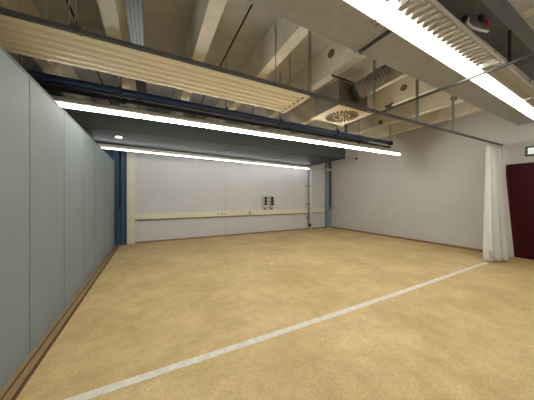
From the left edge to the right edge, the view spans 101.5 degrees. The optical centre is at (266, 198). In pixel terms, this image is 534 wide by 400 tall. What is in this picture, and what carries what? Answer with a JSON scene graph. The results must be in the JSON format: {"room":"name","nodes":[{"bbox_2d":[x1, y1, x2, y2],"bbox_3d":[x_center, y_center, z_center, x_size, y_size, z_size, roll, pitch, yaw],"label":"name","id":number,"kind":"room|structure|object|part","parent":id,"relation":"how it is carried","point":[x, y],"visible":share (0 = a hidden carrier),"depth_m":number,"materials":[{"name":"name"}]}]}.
{"room":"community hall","nodes":[
{"label":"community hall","id":0,"kind":"room"},
{"bbox_2d":[0,45,113,390],"bbox_3d":[-1.835,0.147,1.382,0.113,2.405,10.560,0,0,-28],"label":"wall","id":1,"kind":"structure","parent":0,"point":[57,183],"depth_m":2.03,"materials":[{"name":"grey paint"}]},
{"bbox_2d":[0,245,119,399],"bbox_3d":[-1.758,1.336,1.474,0.115,0.028,10.650,0,0,-28],"label":"baseboard","id":2,"kind":"structure","parent":1,"relation":"attached to","point":[16,383],"depth_m":2.00,"materials":[{"name":"brown wood"}]},
{"bbox_2d":[135,152,324,241],"bbox_3d":[-2.193,-0.625,7.561,11.800,3.950,0.123,0,0,-28],"label":"wall","id":3,"kind":"structure","parent":0,"point":[163,183],"depth_m":7.73,"materials":[{"name":"white paint"}]},
{"bbox_2d":[127,151,134,243],"bbox_3d":[-4.047,-0.025,6.485,0.205,2.750,0.050,0,0,-28],"label":"trim","id":4,"kind":"structure","parent":3,"relation":"attached to","point":[130,154],"depth_m":6.46,"materials":[{"name":"beige metal"}]},
{"bbox_2d":[62,107,345,165],"bbox_3d":[-1.831,-1.627,6.419,9.170,0.485,2.239,0,0,-28],"label":"soffit","id":5,"kind":"structure","parent":3,"relation":"attached to","point":[103,128],"depth_m":5.56,"materials":[{"name":"grey paint"}]},
{"bbox_2d":[97,143,330,170],"bbox_3d":[-0.674,-1.325,7.694,8.626,0.146,0.059,0,0,-33],"label":"light","id":6,"kind":"object","parent":5,"relation":"hanging from","point":[109,146],"visible":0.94,"depth_m":6.72,"materials":[{"name":"white paint"}]},
{"bbox_2d":[135,227,324,242],"bbox_3d":[-0.633,1.327,8.312,7.540,0.045,0.015,0,0,-28],"label":"baseboard","id":7,"kind":"structure","parent":3,"relation":"attached to","point":[315,227],"depth_m":7.76,"materials":[{"name":"brown wood"}]},
{"bbox_2d":[135,208,324,220],"bbox_3d":[-0.660,0.555,8.236,7.420,0.210,0.125,0,0,-28],"label":"cable trunking","id":8,"kind":"object","parent":3,"relation":"attached to","point":[209,214],"visible":1,"depth_m":7.66,"materials":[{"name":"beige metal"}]},
{"bbox_2d":[241,211,250,214],"bbox_3d":[-0.771,0.527,8.135,0.410,0.135,0.030,0,0,-28],"label":"socket","id":9,"kind":"object","parent":8,"relation":"attached to","point":[242,212],"depth_m":8.12,"materials":[{"name":"beige plastic"}]},
{"bbox_2d":[262,196,267,209],"bbox_3d":[-0.058,0.185,8.552,0.220,0.530,0.130,0,0,-28],"label":"box","id":10,"kind":"object","parent":3,"relation":"attached to","point":[264,198],"visible":1,"depth_m":8.53,"materials":[{"name":"white paint"}]},
{"bbox_2d":[269,196,273,209],"bbox_3d":[0.198,0.185,8.687,0.220,0.530,0.130,0,0,-28],"label":"box","id":11,"kind":"object","parent":3,"relation":"attached to","point":[271,198],"visible":1,"depth_m":8.65,"materials":[{"name":"white paint"}]},
{"bbox_2d":[306,166,311,228],"bbox_3d":[1.851,-0.030,9.482,0.215,2.720,0.267,0,0,-28],"label":"pipe","id":12,"kind":"object","parent":3,"relation":"attached to","point":[308,185],"visible":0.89,"depth_m":9.46,"materials":[{"name":"grey metal"}]},
{"bbox_2d":[0,0,533,143],"bbox_3d":[0.373,-2.475,2.715,11.800,0.650,11.050,0,0,-28],"label":"ceiling","id":13,"kind":"structure","parent":0,"point":[205,31],"depth_m":3.72,"materials":[{"name":"concrete"}]},
{"bbox_2d":[124,0,147,110],"bbox_3d":[-1.805,-2.224,3.089,0.150,0.753,3.550,0,0,-28],"label":"cable tray","id":14,"kind":"object","parent":13,"relation":"hanging from","point":[134,8],"visible":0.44,"depth_m":2.33,"materials":[{"name":"grey metal"}]},
{"bbox_2d":[0,14,308,112],"bbox_3d":[-1.112,-1.983,2.410,3.490,1.234,0.620,0,0,-28],"label":"panel","id":15,"kind":"object","parent":13,"relation":"hanging from","point":[18,36],"visible":0.99,"depth_m":2.23,"materials":[{"name":"beige metal"}]},
{"bbox_3d":[0.417,-1.380,3.219,0.030,0.026,0.620,0,0,-28],"label":"plate","id":16,"kind":"part","parent":15,"relation":"part of","materials":[{"name":"beige metal"}]},
{"bbox_2d":[34,79,368,141],"bbox_3d":[-1.063,-2.122,4.359,9.200,0.957,0.114,0,0,-28],"label":"ceiling pipe","id":17,"kind":"object","parent":13,"relation":"hanging from","point":[37,81],"visible":0.31,"depth_m":3.95,"materials":[{"name":"metal"}]},
{"bbox_2d":[20,54,390,147],"bbox_3d":[-0.656,-2.034,4.178,9.750,1.132,0.084,0,0,-28],"label":"ceiling pipe","id":18,"kind":"object","parent":13,"relation":"hanging from","point":[44,86],"visible":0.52,"depth_m":3.72,"materials":[{"name":"metal"}]},
{"bbox_2d":[24,56,392,145],"bbox_3d":[-0.657,-2.059,4.020,9.600,1.082,0.124,0,0,-28],"label":"ceiling pipe","id":19,"kind":"object","parent":13,"relation":"hanging from","point":[36,75],"visible":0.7,"depth_m":3.58,"materials":[{"name":"black metal"}]},
{"bbox_2d":[50,95,401,154],"bbox_3d":[0.462,-1.359,4.652,7.670,0.202,0.109,0,0,-27],"label":"light","id":20,"kind":"object","parent":19,"relation":"hanging from","point":[101,106],"visible":0.97,"depth_m":3.77,"materials":[{"name":"white paint"}]},
{"bbox_2d":[0,0,502,145],"bbox_3d":[1.533,-1.921,3.237,8.988,1.357,0.053,0,0,-26],"label":"track","id":21,"kind":"object","parent":13,"relation":"hanging from","point":[72,27],"visible":0.88,"depth_m":2.22,"materials":[{"name":"grey metal"}]},
{"bbox_2d":[483,143,513,261],"bbox_3d":[5.103,0.041,4.810,1.174,2.561,0.373,0,0,-28],"label":"curtain","id":22,"kind":"object","parent":21,"relation":"hanging from","point":[497,232],"visible":1,"depth_m":4.78,"materials":[{"name":"white fabric"}]},
{"bbox_2d":[275,22,275,81],"bbox_3d":[0.127,-1.996,3.179,0.014,1.207,0.014,0,0,-28],"label":"wire","id":23,"kind":"object","parent":13,"relation":"hanging from","point":[275,22],"visible":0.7,"depth_m":3.17,"materials":[{"name":"grey metal"}]},
{"bbox_2d":[289,53,289,85],"bbox_3d":[0.344,-1.996,3.294,0.014,1.207,0.014,0,0,-28],"label":"wire","id":24,"kind":"object","parent":13,"relation":"hanging from","point":[289,53],"visible":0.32,"depth_m":3.29,"materials":[{"name":"grey metal"}]},
{"bbox_2d":[244,0,387,52],"bbox_3d":[-0.488,-2.121,1.382,3.630,0.958,0.520,0,0,-28],"label":"duct","id":25,"kind":"object","parent":13,"relation":"hanging from","point":[337,21],"visible":0.65,"depth_m":2.01,"materials":[{"name":"beige metal"}]},
{"bbox_2d":[342,0,533,119],"bbox_3d":[1.698,-2.021,2.029,8.076,1.159,0.420,0,0,-29],"label":"light","id":26,"kind":"object","parent":13,"relation":"hanging from","point":[427,25],"visible":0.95,"depth_m":2.03,"materials":[{"name":"white metal"}]},
{"bbox_2d":[346,0,390,19],"bbox_3d":[0.223,-1.465,1.327,1.588,0.030,0.124,0,0,-29],"label":"diffuser","id":27,"kind":"object","parent":26,"relation":"attached to","point":[373,9],"depth_m":1.65,"materials":[{"name":"white plastic"}]},
{"bbox_2d":[379,6,476,74],"bbox_3d":[1.639,-1.465,2.115,1.588,0.030,0.124,0,0,-29],"label":"diffuser","id":28,"kind":"object","parent":26,"relation":"attached to","point":[398,22],"depth_m":2.00,"materials":[{"name":"white plastic"}]},
{"bbox_2d":[465,68,521,103],"bbox_3d":[3.054,-1.465,2.903,1.588,0.030,0.124,0,0,-29],"label":"diffuser","id":29,"kind":"object","parent":26,"relation":"attached to","point":[487,81],"depth_m":2.85,"materials":[{"name":"white plastic"}]},
{"bbox_2d":[510,100,533,118],"bbox_3d":[4.474,-1.465,3.693,1.598,0.030,0.124,0,0,-29],"label":"diffuser","id":30,"kind":"object","parent":26,"relation":"attached to","point":[523,106],"depth_m":3.47,"materials":[{"name":"white plastic"}]},
{"bbox_2d":[344,53,533,132],"bbox_3d":[2.699,-1.905,1.655,0.142,1.390,5.400,0,0,-28],"label":"rail","id":31,"kind":"object","parent":13,"relation":"hanging from","point":[389,107],"visible":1,"depth_m":2.62,"materials":[{"name":"grey metal"}]},
{"bbox_2d":[359,31,533,125],"bbox_3d":[3.475,-2.121,3.481,5.200,0.958,0.520,0,0,-28],"label":"duct","id":32,"kind":"object","parent":13,"relation":"hanging from","point":[391,50],"visible":0.27,"depth_m":2.85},
{"bbox_2d":[357,29,389,51],"bbox_3d":[1.144,-1.761,2.252,0.070,0.198,0.490,0,0,-28],"label":"joint","id":33,"kind":"object","parent":32,"relation":"attached to","point":[388,30],"visible":0.23,"depth_m":2.29,"materials":[{"name":"black metal"}]},
{"bbox_2d":[350,64,403,101],"bbox_3d":[1.962,-1.919,3.293,1.324,0.649,0.295,0,0,30],"label":"flexible duct","id":34,"kind":"object","parent":32,"relation":"attached to","point":[384,74],"visible":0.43,"depth_m":3.37,"materials":[{"name":"metal"}]},
{"bbox_2d":[311,74,372,125],"bbox_3d":[1.321,-1.754,3.873,0.800,0.613,0.670,0,0,-28],"label":"air diffuser","id":35,"kind":"object","parent":34,"relation":"attached to","point":[327,111],"visible":0.94,"depth_m":3.70,"materials":[{"name":"metal"}]},
{"bbox_3d":[1.321,-1.460,3.873,0.800,0.020,0.670,0,0,-28],"label":"plate","id":36,"kind":"part","parent":35,"relation":"part of","materials":[{"name":"beige metal"}]},
{"bbox_2d":[437,0,533,80],"bbox_3d":[2.067,-1.825,2.186,8.900,0.630,0.230,0,0,-28],"label":"duct","id":37,"kind":"object","parent":13,"relation":"hanging from","point":[509,34],"visible":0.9,"depth_m":2.40,"materials":[{"name":"metal"}]},
{"bbox_2d":[461,14,490,32],"bbox_3d":[2.203,-1.819,2.275,0.423,0.061,0.120,0,0,-28],"label":"clip","id":38,"kind":"object","parent":37,"relation":"attached to","point":[481,18],"visible":1,"depth_m":2.25,"materials":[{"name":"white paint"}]},
{"bbox_2d":[16,228,533,399],"bbox_3d":[0.373,1.425,2.715,11.800,0.150,11.050,0,0,-28],"label":"floor","id":39,"kind":"structure","parent":0,"point":[467,335],"depth_m":2.35,"materials":[{"name":"beige carpet"}]},
{"bbox_2d":[103,149,126,245],"bbox_3d":[-4.428,-0.020,6.226,0.700,2.740,0.149,0,0,-28],"label":"column","id":40,"kind":"structure","parent":39,"relation":"on","point":[119,157],"depth_m":6.29,"materials":[{"name":"blue metal"}]},
{"bbox_2d":[64,262,488,399],"bbox_3d":[1.533,1.348,2.939,7.100,0.002,0.101,0,0,-28],"label":"tape","id":41,"kind":"object","parent":39,"relation":"on","point":[106,389],"visible":1,"depth_m":1.96,"materials":[{"name":"white plastic"}]},
{"bbox_2d":[325,162,331,227],"bbox_3d":[2.848,-0.350,10.073,0.300,3.400,0.159,0,0,-28],"label":"column","id":42,"kind":"structure","parent":39,"relation":"on","point":[328,207],"depth_m":10.03,"materials":[{"name":"metal"}]},
{"bbox_2d":[331,110,533,259],"bbox_3d":[5.552,-0.625,5.457,0.120,3.950,10.850,0,0,-28],"label":"wall","id":43,"kind":"structure","parent":0,"point":[434,190],"depth_m":6.62,"materials":[{"name":"white paint"}]},
{"bbox_2d":[331,226,482,251],"bbox_3d":[5.495,1.320,5.416,0.018,0.060,10.830,0,0,-28],"label":"baseboard","id":44,"kind":"structure","parent":43,"relation":"attached to","point":[430,242],"depth_m":6.82,"materials":[{"name":"brown wood"}]},
{"bbox_2d":[506,162,533,259],"bbox_3d":[5.870,0.280,4.630,0.091,2.140,1.110,0,0,-28],"label":"door","id":45,"kind":"structure","parent":43,"relation":"in","point":[519,177],"depth_m":4.90,"materials":[{"name":"red wood"}]},
{"bbox_3d":[5.891,0.280,4.641,0.045,2.140,1.110,0,0,-28],"label":"frame","id":46,"kind":"part","parent":45,"relation":"part of","materials":[{"name":"red wood"}]},
{"bbox_2d":[525,146,533,155],"bbox_3d":[5.869,-1.045,4.669,0.056,0.210,0.440,0,0,-28],"label":"sign","id":47,"kind":"object","parent":43,"relation":"attached to","point":[529,151],"visible":1,"depth_m":4.79,"materials":[{"name":"white plastic"}]},
{"bbox_3d":[5.824,-1.045,4.702,0.006,0.140,0.260,0,0,-28],"label":"panel","id":48,"kind":"part","parent":47,"relation":"part of","materials":[{"name":"white plastic"}]}
]}

